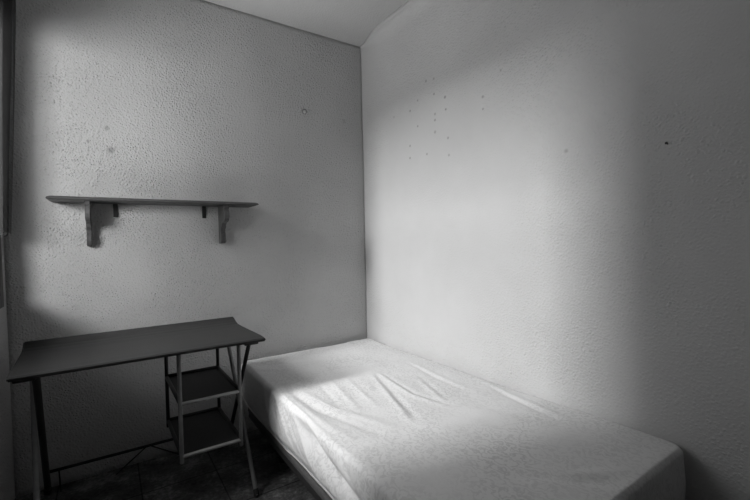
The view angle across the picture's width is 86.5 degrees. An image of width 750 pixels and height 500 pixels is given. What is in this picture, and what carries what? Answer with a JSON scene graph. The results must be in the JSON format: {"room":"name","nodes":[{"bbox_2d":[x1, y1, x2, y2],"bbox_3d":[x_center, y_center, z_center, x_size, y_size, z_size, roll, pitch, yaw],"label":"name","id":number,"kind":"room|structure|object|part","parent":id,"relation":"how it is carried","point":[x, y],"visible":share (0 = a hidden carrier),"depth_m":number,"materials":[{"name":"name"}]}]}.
{"room":"bedroom","nodes":[
{"label":"bedroom","id":0,"kind":"room"},
{"bbox_2d":[0,236,14,499],"bbox_3d":[-0.866,-0.105,0.431,0.160,2.553,3.380,-2,2,-34],"label":"wall","id":1,"kind":"structure","parent":0,"point":[7,482],"depth_m":1.75,"materials":[{"name":"paint"}]},
{"bbox_2d":[0,236,3,308],"bbox_3d":[-1.367,-0.390,1.229,0.112,1.290,1.100,-2,2,-34],"label":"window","id":2,"kind":"structure","parent":1,"relation":"in","point":[1,270],"depth_m":1.71,"materials":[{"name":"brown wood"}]},
{"bbox_3d":[-1.313,-1.162,1.258,0.083,0.040,1.275,-2,2,-34],"label":"curtain rod","id":3,"kind":"object","parent":1,"relation":"attached to","visible":0},
{"bbox_2d":[0,0,15,235],"bbox_3d":[-1.590,-0.604,1.719,0.072,1.086,0.188,-2,2,-27],"label":"curtain","id":4,"kind":"object","parent":3,"relation":"hanging from","point":[7,7],"visible":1,"depth_m":1.69,"materials":[{"name":"fabric"}]},
{"bbox_2d":[15,429,315,499],"bbox_3d":[0.050,1.198,1.025,2.260,0.120,3.600,-2,2,-34],"label":"floor","id":5,"kind":"structure","parent":0,"point":[223,473],"depth_m":1.96,"materials":[{"name":"tile"}]},
{"bbox_2d":[6,317,265,499],"bbox_3d":[-1.043,0.764,1.843,0.904,0.760,0.628,-2,2,-34],"label":"desk","id":6,"kind":"object","parent":5,"relation":"on","point":[194,433],"visible":1,"depth_m":1.80,"materials":[{"name":"grey laminate"}]},
{"bbox_3d":[-1.372,0.455,1.604,0.064,0.020,0.480,-2,2,-34],"label":"rail","id":7,"kind":"part","parent":6,"relation":"part of","materials":[{"name":"black metal"}]},
{"bbox_3d":[-1.347,0.803,1.580,0.021,0.694,0.524,-2,2,-40],"label":"leg","id":8,"kind":"part","parent":6,"relation":"part of","materials":[{"name":"grey metal"}]},
{"bbox_3d":[-1.394,0.801,1.672,0.025,0.696,0.518,-2,2,-38],"label":"leg","id":9,"kind":"part","parent":6,"relation":"part of","materials":[{"name":"black metal"}]},
{"bbox_3d":[-0.938,0.645,1.849,0.017,0.017,0.410,-2,2,-35],"label":"rail","id":10,"kind":"part","parent":6,"relation":"part of","materials":[{"name":"black metal"}]},
{"bbox_3d":[-0.934,0.869,1.855,0.017,0.017,0.410,-2,2,-35],"label":"rail","id":11,"kind":"part","parent":6,"relation":"part of","materials":[{"name":"black metal"}]},
{"bbox_3d":[-0.952,0.635,2.086,0.247,0.017,0.017,-2,2,-34],"label":"rail","id":12,"kind":"part","parent":6,"relation":"part of","materials":[{"name":"black metal"}]},
{"bbox_3d":[-0.948,0.859,2.092,0.247,0.017,0.017,-2,2,-34],"label":"rail","id":13,"kind":"part","parent":6,"relation":"part of","materials":[{"name":"black metal"}]},
{"bbox_3d":[-0.719,0.648,1.749,0.247,0.015,0.015,-2,2,-34],"label":"rail","id":14,"kind":"part","parent":6,"relation":"part of","materials":[{"name":"metal"}]},
{"bbox_3d":[-0.714,0.872,1.755,0.247,0.015,0.015,-2,2,-34],"label":"rail","id":15,"kind":"part","parent":6,"relation":"part of","materials":[{"name":"metal"}]},
{"bbox_3d":[-0.733,0.638,1.986,0.017,0.017,0.410,-2,2,-35],"label":"rail","id":16,"kind":"part","parent":6,"relation":"part of","materials":[{"name":"black metal"}]},
{"bbox_3d":[-0.728,0.861,1.992,0.017,0.017,0.410,-2,2,-35],"label":"rail","id":17,"kind":"part","parent":6,"relation":"part of","materials":[{"name":"black metal"}]},
{"bbox_3d":[-0.728,0.776,2.115,0.019,0.693,0.488,-2,2,-34],"label":"leg","id":18,"kind":"part","parent":6,"relation":"part of","materials":[{"name":"black metal"}]},
{"bbox_3d":[-0.687,0.778,2.021,0.020,0.694,0.520,-2,2,-34],"label":"leg","id":19,"kind":"part","parent":6,"relation":"part of","materials":[{"name":"grey metal"}]},
{"bbox_2d":[248,408,331,499],"bbox_3d":[0.113,1.021,1.850,0.860,0.186,1.853,-2,2,-34],"label":"bed base","id":20,"kind":"object","parent":5,"relation":"on","point":[313,487],"visible":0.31,"depth_m":1.79,"materials":[{"name":"grey fabric"}]},
{"bbox_2d":[241,338,685,499],"bbox_3d":[0.099,0.782,1.838,0.934,0.291,1.927,-2,2,-34],"label":"mattress","id":21,"kind":"object","parent":20,"relation":"on","point":[367,419],"visible":0.99,"depth_m":1.43,"materials":[{"name":"fabric"}]},
{"bbox_2d":[3,0,366,497],"bbox_3d":[-0.923,-0.157,2.421,1.961,2.553,0.156,-2,2,-34],"label":"wall","id":22,"kind":"structure","parent":0,"point":[196,100],"depth_m":2.18,"materials":[{"name":"paint"}]},
{"bbox_2d":[45,196,258,245],"bbox_3d":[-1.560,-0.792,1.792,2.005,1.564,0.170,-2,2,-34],"label":"wall shelf","id":23,"kind":"object","parent":22,"relation":"attached to","point":[223,207],"visible":1,"depth_m":2.04,"materials":[{"name":"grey wood"}]},
{"bbox_3d":[-1.334,-0.202,2.050,0.021,0.068,0.006,-2,2,-34],"label":"hanger plate","id":24,"kind":"part","parent":23,"relation":"part of","materials":[{"name":"metal"}]},
{"bbox_3d":[-0.981,-0.216,2.286,0.021,0.068,0.006,-2,2,-34],"label":"hanger plate","id":25,"kind":"part","parent":23,"relation":"part of","materials":[{"name":"metal"}]},
{"bbox_2d":[204,0,407,46],"bbox_3d":[-0.004,-1.474,0.953,2.260,0.120,3.600,-2,2,-34],"label":"ceiling","id":26,"kind":"structure","parent":0,"point":[352,22],"depth_m":2.44,"materials":[{"name":"paint"}]},
{"bbox_2d":[360,0,749,499],"bbox_3d":[0.865,-0.171,1.576,0.208,2.553,3.360,-2,2,-34],"label":"wall","id":27,"kind":"structure","parent":0,"point":[533,227],"depth_m":1.60,"materials":[{"name":"paint"}]}
]}

